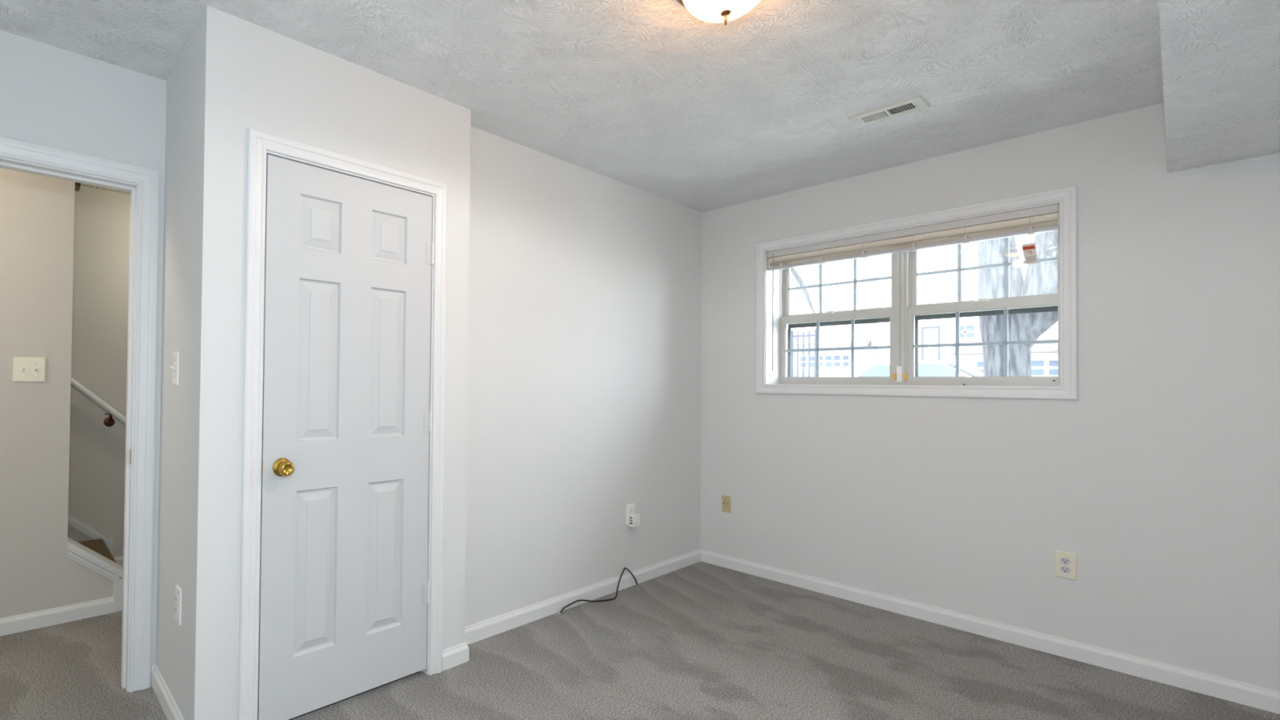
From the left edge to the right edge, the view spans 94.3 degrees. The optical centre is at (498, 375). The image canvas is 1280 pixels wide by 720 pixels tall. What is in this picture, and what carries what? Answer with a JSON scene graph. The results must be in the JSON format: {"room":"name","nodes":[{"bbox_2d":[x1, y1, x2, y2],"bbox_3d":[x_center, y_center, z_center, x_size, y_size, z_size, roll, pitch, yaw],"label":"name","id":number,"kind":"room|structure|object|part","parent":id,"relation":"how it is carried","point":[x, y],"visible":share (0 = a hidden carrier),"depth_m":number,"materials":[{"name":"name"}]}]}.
{"room":"empty bedroom","nodes":[
{"label":"empty bedroom","id":0,"kind":"room"},
{"bbox_2d":[0,168,115,618],"bbox_3d":[-2.759,0.007,2.491,1.914,2.440,0.110,1,-1,-40],"label":"wall","id":1,"kind":"structure","parent":0,"point":[37,212],"depth_m":2.83,"materials":[{"name":"paint"}]},
{"bbox_2d":[13,356,46,382],"bbox_3d":[-2.281,-0.027,2.811,0.124,0.120,0.022,1,-1,-40],"label":"light switch","id":2,"kind":"object","parent":1,"relation":"attached to","point":[24,369],"visible":1,"depth_m":2.81,"materials":[{"name":"beige plastic"}]},
{"bbox_2d":[0,596,113,636],"bbox_3d":[-2.740,1.187,2.420,1.892,0.080,0.014,1,-1,-40],"label":"baseboard","id":3,"kind":"structure","parent":1,"relation":"attached to","point":[49,617],"depth_m":2.87,"materials":[{"name":"paint"}]},
{"bbox_2d":[75,182,80,191],"bbox_3d":[-2.187,-1.084,2.997,0.024,0.232,0.092,1,-1,-40],"label":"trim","id":4,"kind":"structure","parent":1,"relation":"attached to","point":[77,185],"depth_m":2.97,"materials":[{"name":"brown wood"}]},
{"bbox_2d":[66,537,123,580],"bbox_3d":[-2.111,0.956,3.032,0.254,0.237,0.154,1,-1,-40],"label":"trim","id":5,"kind":"structure","parent":1,"relation":"attached to","point":[73,546],"depth_m":2.98,"materials":[{"name":"paint"}]},
{"bbox_2d":[113,574,123,613],"bbox_3d":[-2.043,1.145,3.086,0.040,0.196,0.126,1,-1,-40],"label":"trim","id":6,"kind":"structure","parent":1,"relation":"attached to","point":[117,582],"depth_m":3.04,"materials":[{"name":"paint"}]},
{"bbox_2d":[0,134,159,693],"bbox_3d":[-1.729,0.198,2.015,0.925,2.068,0.018,1,-1,-40],"label":"door frame","id":7,"kind":"structure","parent":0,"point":[148,179],"depth_m":2.28,"materials":[{"name":"paint"}]},
{"bbox_2d":[67,185,130,557],"bbox_3d":[-2.651,0.024,3.626,3.550,2.440,0.100,1,-1,-40],"label":"wall","id":8,"kind":"structure","parent":0,"point":[101,242],"depth_m":3.66,"materials":[{"name":"paint"}]},
{"bbox_2d":[67,515,112,555],"bbox_3d":[-3.177,0.334,3.099,1.876,1.795,0.018,1,-1,-40],"label":"trim","id":9,"kind":"structure","parent":8,"relation":"attached to","point":[72,522],"depth_m":3.61,"materials":[{"name":"paint"}]},
{"bbox_2d":[71,377,125,426],"bbox_3d":[-2.641,0.010,3.514,0.948,0.848,0.083,1,-1,-40],"label":"handrail","id":10,"kind":"object","parent":8,"relation":"attached to","point":[109,421],"visible":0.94,"depth_m":3.61,"materials":[{"name":"paint"}]},
{"bbox_2d":[113,555,123,566],"bbox_3d":[-1.912,1.220,4.174,1.474,0.080,0.014,1,-1,-40],"label":"baseboard","id":11,"kind":"structure","parent":8,"relation":"attached to","point":[119,560],"depth_m":3.72,"materials":[{"name":"paint"}]},
{"bbox_2d":[155,4,471,719],"bbox_3d":[-0.752,0.028,2.447,1.080,2.440,0.627,1,-1,-40],"label":"wall","id":12,"kind":"structure","parent":0,"point":[233,74],"depth_m":2.01,"materials":[{"name":"paint"}]},
{"bbox_2d":[0,30,166,665],"bbox_3d":[-2.174,0.003,1.728,2.018,2.440,0.120,1,-1,-40],"label":"wall","id":13,"kind":"structure","parent":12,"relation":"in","point":[51,95],"depth_m":2.19,"materials":[{"name":"paint"}]},
{"bbox_2d":[0,156,138,692],"bbox_3d":[-1.774,0.228,2.067,0.806,2.008,0.120,1,-1,-40],"label":"door jamb","id":14,"kind":"structure","parent":13,"relation":"attached to","point":[6,163],"depth_m":2.29,"materials":[{"name":"paint"}]},
{"bbox_3d":[-1.456,0.322,2.284,0.002,0.058,0.030,1,-1,-40],"label":"strike plate","id":15,"kind":"part","parent":14,"relation":"part of","materials":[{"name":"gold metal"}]},
{"bbox_2d":[151,664,184,719],"bbox_3d":[-1.128,1.200,2.112,0.146,0.080,0.641,1,-1,-40],"label":"baseboard","id":16,"kind":"structure","parent":12,"relation":"attached to","point":[162,693],"depth_m":2.14,"materials":[{"name":"paint"}]},
{"bbox_2d":[169,351,178,385],"bbox_3d":[-1.193,-0.025,2.116,0.022,0.121,0.074,1,-1,-40],"label":"light switch","id":17,"kind":"object","parent":12,"relation":"attached to","point":[175,355],"visible":1,"depth_m":2.10,"materials":[{"name":"white plastic"}]},
{"bbox_2d":[174,584,182,625],"bbox_3d":[-1.127,0.805,2.026,0.009,0.121,0.074,1,-1,-40],"label":"wall outlet","id":18,"kind":"object","parent":12,"relation":"attached to","point":[178,591],"visible":1,"depth_m":2.01,"materials":[{"name":"white plastic"}]},
{"bbox_2d":[174,605,177,615],"bbox_3d":[-1.129,0.825,2.025,0.003,0.028,0.034,1,-1,-40],"label":"receptacle","id":19,"kind":"object","parent":18,"relation":"attached to","point":[175,606],"depth_m":2.02,"materials":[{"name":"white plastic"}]},
{"bbox_2d":[175,595,177,604],"bbox_3d":[-1.129,0.786,2.025,0.003,0.028,0.034,1,-1,-40],"label":"receptacle","id":20,"kind":"object","parent":18,"relation":"attached to","point":[176,596],"depth_m":2.02,"materials":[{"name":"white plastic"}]},
{"bbox_2d":[237,127,447,719],"bbox_3d":[-0.545,0.209,2.199,0.817,2.076,0.018,1,-1,-40],"label":"door frame","id":21,"kind":"structure","parent":12,"relation":"attached to","point":[259,141],"depth_m":1.97,"materials":[{"name":"paint"}]},
{"bbox_2d":[256,150,434,719],"bbox_3d":[-0.568,0.232,2.225,0.725,2.030,0.168,1,-1,-40],"label":"door","id":22,"kind":"structure","parent":12,"relation":"in","point":[347,413],"depth_m":2.18,"materials":[{"name":"paint"}]},
{"bbox_3d":[-0.824,0.321,1.996,0.003,0.056,0.034,1,-1,-40],"label":"latch plate","id":23,"kind":"part","parent":22,"relation":"part of","materials":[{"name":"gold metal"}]},
{"bbox_3d":[-0.739,0.322,2.001,0.054,0.054,0.050,1,-1,-40],"label":"knob","id":24,"kind":"part","parent":22,"relation":"part of","materials":[{"name":"gold metal"}]},
{"bbox_2d":[0,0,1164,212],"bbox_3d":[-0.199,-1.244,2.164,5.550,0.132,5.513,1,-1,-40],"label":"ceiling","id":25,"kind":"structure","parent":0,"point":[655,97],"depth_m":2.20,"materials":[{"name":"white paint"}]},
{"bbox_2d":[676,0,759,25],"bbox_3d":[0.664,-1.105,1.691,0.316,0.165,0.316,1,-1,-40],"label":"ceiling light","id":26,"kind":"object","parent":25,"relation":"attached to","point":[709,11],"visible":1,"depth_m":1.69,"materials":[{"name":"white glass"}]},
{"bbox_2d":[847,94,930,127],"bbox_3d":[1.718,-1.159,2.551,0.144,0.012,0.274,1,-1,-40],"label":"ceiling vent","id":27,"kind":"object","parent":25,"relation":"in","point":[917,103],"visible":1,"depth_m":2.54,"materials":[{"name":"metal"}]},
{"bbox_2d":[465,126,702,626],"bbox_3d":[0.560,0.055,3.398,2.152,2.440,0.120,1,-1,-40],"label":"wall","id":28,"kind":"structure","parent":0,"point":[585,286],"depth_m":3.20,"materials":[{"name":"paint"}]},
{"bbox_2d":[441,549,701,671],"bbox_3d":[0.583,1.233,3.240,2.280,0.080,0.142,1,-1,-40],"label":"baseboard","id":29,"kind":"structure","parent":28,"relation":"attached to","point":[486,628],"depth_m":3.06,"materials":[{"name":"paint"}]},
{"bbox_2d":[626,502,634,524],"bbox_3d":[0.804,0.844,3.517,0.074,0.121,0.009,1,-1,-40],"label":"wall outlet","id":30,"kind":"object","parent":28,"relation":"attached to","point":[630,508],"visible":0.69,"depth_m":3.51,"materials":[{"name":"white plastic"}]},
{"bbox_2d":[628,512,640,528],"bbox_3d":[0.820,0.877,3.498,0.071,0.076,0.040,1,-1,-40],"label":"power adapter","id":31,"kind":"object","parent":30,"relation":"attached to","point":[633,518],"visible":1,"depth_m":3.48,"materials":[{"name":"white plastic"}]},
{"bbox_2d":[0,561,1279,719],"bbox_3d":[-0.226,1.310,2.129,5.550,0.120,5.513,1,-1,-40],"label":"floor","id":32,"kind":"structure","parent":0,"point":[699,641],"depth_m":2.44,"materials":[{"name":"grey carpet"}]},
{"bbox_2d":[77,538,116,563],"bbox_3d":[-2.870,0.593,2.911,1.536,1.278,0.675,1,-1,-40],"label":"staircase","id":33,"kind":"structure","parent":32,"relation":"on","point":[99,546],"depth_m":3.47,"materials":[{"name":"carpet"}]},
{"bbox_2d":[288,671,420,719],"bbox_3d":[-0.610,1.245,2.249,0.689,0.004,0.070,1,-1,-40],"label":"threshold","id":34,"kind":"object","parent":32,"relation":"on","point":[420,671],"visible":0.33,"depth_m":2.24,"materials":[{"name":"grey carpet"}]},
{"bbox_2d":[558,567,637,615],"bbox_3d":[0.589,1.209,3.271,0.717,0.130,0.071,1,-1,-40],"label":"coaxial cable","id":35,"kind":"object","parent":32,"relation":"on","point":[624,568],"visible":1,"depth_m":3.26,"materials":[{"name":"black rubber"}]},
{"bbox_2d":[700,102,1279,692],"bbox_3d":[2.514,0.070,2.993,0.300,2.440,3.270,1,-1,-40],"label":"wall","id":36,"kind":"structure","parent":0,"point":[1162,478],"depth_m":2.62,"materials":[{"name":"paint"}]},
{"bbox_2d":[721,494,730,512],"bbox_3d":[1.530,0.867,3.891,0.009,0.110,0.062,1,-1,-40],"label":"wall jack","id":37,"kind":"object","parent":36,"relation":"attached to","point":[726,500],"visible":1,"depth_m":3.89,"materials":[{"name":"beige plastic"}]},
{"bbox_2d":[755,185,1078,399],"bbox_3d":[2.263,-0.372,3.285,0.318,0.980,1.481,1,-1,-40],"label":"window","id":38,"kind":"structure","parent":36,"relation":"in","point":[904,315],"depth_m":3.23,"materials":[{"name":"paint"}]},
{"bbox_3d":[2.094,-0.172,3.601,0.032,0.432,0.648,1,-1,-40],"label":"sash","id":39,"kind":"part","parent":38,"relation":"part of","materials":[{"name":"plastic"}]},
{"bbox_3d":[2.145,-0.167,3.644,0.010,0.420,0.624,1,-1,-40],"label":"screen frame","id":40,"kind":"part","parent":38,"relation":"part of","materials":[{"name":"metal"}]},
{"bbox_3d":[2.131,-0.563,3.633,0.032,0.415,0.644,1,-1,-40],"label":"sash","id":41,"kind":"part","parent":38,"relation":"part of","materials":[{"name":"glass"}]},
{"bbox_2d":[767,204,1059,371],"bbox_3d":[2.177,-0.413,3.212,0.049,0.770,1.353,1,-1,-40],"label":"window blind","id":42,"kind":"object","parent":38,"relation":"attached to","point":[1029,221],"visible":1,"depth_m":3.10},
{"bbox_3d":[2.184,-0.690,3.220,0.034,0.022,1.351,1,-1,-40],"label":"rail","id":43,"kind":"part","parent":42,"relation":"part of","materials":[{"name":"beige plastic"}]},
{"bbox_2d":[1022,242,1039,264],"bbox_3d":[2.535,-0.581,2.755,0.061,0.102,0.015,0,-1,45],"label":"tag","id":44,"kind":"object","parent":42,"relation":"hanging from","point":[1029,253],"visible":1,"depth_m":2.76,"materials":[{"name":"paper"}]},
{"bbox_3d":[2.554,-0.174,3.060,0.032,0.432,0.647,1,-1,-40],"label":"sash","id":45,"kind":"part","parent":38,"relation":"part of","materials":[{"name":"plastic"}]},
{"bbox_3d":[2.590,-0.565,3.093,0.032,0.415,0.643,1,-1,-40],"label":"sash","id":46,"kind":"part","parent":38,"relation":"part of","materials":[{"name":"glass"}]},
{"bbox_3d":[2.605,-0.169,3.104,0.010,0.420,0.623,1,-1,-40],"label":"screen frame","id":47,"kind":"part","parent":38,"relation":"part of","materials":[{"name":"metal"}]},
{"bbox_2d":[700,549,1279,714],"bbox_3d":[2.389,1.247,2.867,0.014,0.080,3.050,1,-1,-40],"label":"baseboard","id":48,"kind":"structure","parent":36,"relation":"attached to","point":[1247,695],"depth_m":2.72,"materials":[{"name":"paint"}]},
{"bbox_2d":[1053,550,1076,580],"bbox_3d":[2.591,0.869,2.643,0.009,0.121,0.074,1,-1,-40],"label":"wall outlet","id":49,"kind":"object","parent":36,"relation":"attached to","point":[1064,562],"visible":1,"depth_m":2.64,"materials":[{"name":"beige plastic"}]},
{"bbox_2d":[1060,566,1070,573],"bbox_3d":[2.589,0.889,2.641,0.003,0.028,0.034,1,-1,-40],"label":"receptacle","id":50,"kind":"object","parent":49,"relation":"attached to","point":[1063,569],"depth_m":2.64,"materials":[{"name":"plastic"}]},
{"bbox_2d":[1060,557,1070,564],"bbox_3d":[2.589,0.850,2.641,0.003,0.028,0.034,1,-1,-40],"label":"receptacle","id":51,"kind":"object","parent":49,"relation":"attached to","point":[1064,561],"depth_m":2.64,"materials":[{"name":"plastic"}]},
{"bbox_2d":[1159,0,1279,173],"bbox_3d":[1.302,-1.046,0.549,4.750,0.302,0.910,1,-1,-40],"label":"ceiling","id":52,"kind":"structure","parent":0,"point":[1220,59],"depth_m":1.70,"materials":[{"name":"white paint"}]},
{"label":"outside","id":53,"kind":"structure","parent":0,"visible":0},
{"bbox_3d":[24.379,1.156,23.569,59.700,0.600,60.000,1,-1,-40],"label":"ground","id":54,"kind":"structure","parent":53,"visible":0},
{"bbox_2d":[786,328,816,377],"bbox_3d":[5.905,0.075,12.669,0.080,2.070,2.080,1,-1,-40],"label":"iron fence","id":55,"kind":"object","parent":54,"relation":"on","point":[797,335],"visible":0.12,"depth_m":12.12,"materials":[{"name":"metal"}]},
{"bbox_3d":[6.203,0.073,12.319,0.080,2.070,0.100,1,-1,-40],"label":"post","id":56,"kind":"part","parent":55,"relation":"part of","materials":[{"name":"metal"}]},
{"bbox_3d":[5.914,-0.825,12.682,0.040,0.050,2.080,1,-1,-40],"label":"rail","id":57,"kind":"part","parent":55,"relation":"part of","materials":[{"name":"metal"}]},
{"bbox_3d":[6.553,0.071,11.907,0.080,2.070,0.070,1,-1,-40],"label":"post","id":58,"kind":"part","parent":55,"relation":"part of","materials":[{"name":"metal"}]},
{"bbox_2d":[793,367,813,377],"bbox_3d":[8.195,0.473,16.912,1.760,1.440,4.380,1,-1,-40],"label":"car","id":59,"kind":"object","parent":54,"relation":"on","point":[806,373],"visible":0.02,"depth_m":16.48,"materials":[{"name":"white paint"}]},
{"bbox_2d":[786,255,878,377],"bbox_3d":[12.781,-3.005,27.707,8.850,8.790,11.300,1,-1,-40],"label":"house","id":60,"kind":"structure","parent":54,"relation":"on","point":[833,363],"depth_m":21.84,"materials":[{"name":"white"}]},
{"bbox_3d":[11.872,-0.406,22.524,0.011,0.170,0.200,1,-1,-40],"label":"garage pane","id":61,"kind":"part","parent":60,"relation":"part of","materials":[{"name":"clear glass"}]},
{"bbox_3d":[12.035,-3.590,22.481,0.015,1.300,0.900,1,-1,-40],"label":"pane","id":62,"kind":"part","parent":60,"relation":"part of","materials":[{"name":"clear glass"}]},
{"bbox_3d":[12.067,-0.407,22.296,0.011,0.170,0.200,1,-1,-40],"label":"garage pane","id":63,"kind":"part","parent":60,"relation":"part of","materials":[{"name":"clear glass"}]},
{"bbox_3d":[12.455,-0.409,21.839,0.011,0.170,0.200,1,-1,-40],"label":"garage pane","id":64,"kind":"part","parent":60,"relation":"part of","materials":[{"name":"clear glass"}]},
{"bbox_3d":[12.458,-0.649,21.842,0.011,0.170,0.200,1,-1,-40],"label":"garage pane","id":65,"kind":"part","parent":60,"relation":"part of","materials":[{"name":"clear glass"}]},
{"bbox_3d":[12.650,-0.410,21.610,0.011,0.170,0.200,1,-1,-40],"label":"garage pane","id":66,"kind":"part","parent":60,"relation":"part of","materials":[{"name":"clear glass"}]},
{"bbox_3d":[12.652,-0.650,21.613,0.011,0.170,0.200,1,-1,-40],"label":"garage pane","id":67,"kind":"part","parent":60,"relation":"part of","materials":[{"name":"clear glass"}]},
{"bbox_3d":[12.844,-0.411,21.382,0.011,0.170,0.200,1,-1,-40],"label":"garage pane","id":68,"kind":"part","parent":60,"relation":"part of","materials":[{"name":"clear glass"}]},
{"bbox_3d":[12.847,-0.651,21.385,0.011,0.170,0.200,1,-1,-40],"label":"garage pane","id":69,"kind":"part","parent":60,"relation":"part of","materials":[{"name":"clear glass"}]},
{"bbox_2d":[790,254,889,312],"bbox_3d":[5.855,-1.339,11.320,0.886,4.868,3.719,1,-1,-40],"label":"tree","id":70,"kind":"object","parent":54,"relation":"on","point":[793,271],"visible":0.16,"depth_m":11.12,"materials":[{"name":"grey plant"}]},
{"bbox_2d":[848,360,983,377],"bbox_3d":[9.044,0.415,12.056,1.760,1.440,4.380,1,-1,-40],"label":"car","id":71,"kind":"object","parent":54,"relation":"on","point":[926,368],"visible":0.02,"depth_m":11.52,"materials":[{"name":"white paint"}]},
{"bbox_2d":[877,234,1057,376],"bbox_3d":[18.904,-3.282,17.425,8.850,9.190,11.300,1,-1,-40],"label":"house","id":72,"kind":"structure","parent":54,"relation":"on","point":[939,287],"depth_m":17.50,"materials":[{"name":"white"}]},
{"bbox_3d":[13.312,-0.696,17.804,0.070,1.610,0.460,1,-1,-40],"label":"door","id":73,"kind":"part","parent":72,"relation":"part of","materials":[{"name":"white"}]},
{"bbox_3d":[13.315,-0.671,17.806,0.042,1.560,0.360,1,-1,-40],"label":"door","id":74,"kind":"part","parent":72,"relation":"part of","materials":[{"name":"white"}]},
{"bbox_3d":[13.868,-1.294,17.177,0.015,0.360,0.420,1,-1,-40],"label":"pane","id":75,"kind":"part","parent":72,"relation":"part of","materials":[{"name":"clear glass"}]},
{"bbox_3d":[14.099,-0.321,16.815,0.011,0.170,0.283,1,-1,-40],"label":"garage pane","id":76,"kind":"part","parent":72,"relation":"part of","materials":[{"name":"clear glass"}]},
{"bbox_3d":[14.844,-0.325,15.939,0.011,0.170,0.283,1,-1,-40],"label":"garage pane","id":77,"kind":"part","parent":72,"relation":"part of","materials":[{"name":"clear glass"}]},
{"bbox_3d":[14.842,-0.086,15.936,0.011,0.170,0.283,1,-1,-40],"label":"garage pane","id":78,"kind":"part","parent":72,"relation":"part of","materials":[{"name":"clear glass"}]},
{"bbox_3d":[15.090,-0.087,15.644,0.011,0.170,0.283,1,-1,-40],"label":"garage pane","id":79,"kind":"part","parent":72,"relation":"part of","materials":[{"name":"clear glass"}]},
{"bbox_3d":[15.093,-0.327,15.647,0.011,0.170,0.283,1,-1,-40],"label":"garage pane","id":80,"kind":"part","parent":72,"relation":"part of","materials":[{"name":"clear glass"}]},
{"bbox_2d":[977,230,1057,376],"bbox_3d":[6.944,-2.007,6.761,0.822,5.618,2.398,1,-1,-40],"label":"tree","id":81,"kind":"object","parent":54,"relation":"on","point":[1041,277],"visible":0.27,"depth_m":7.18,"materials":[{"name":"grey plant"}]}
]}

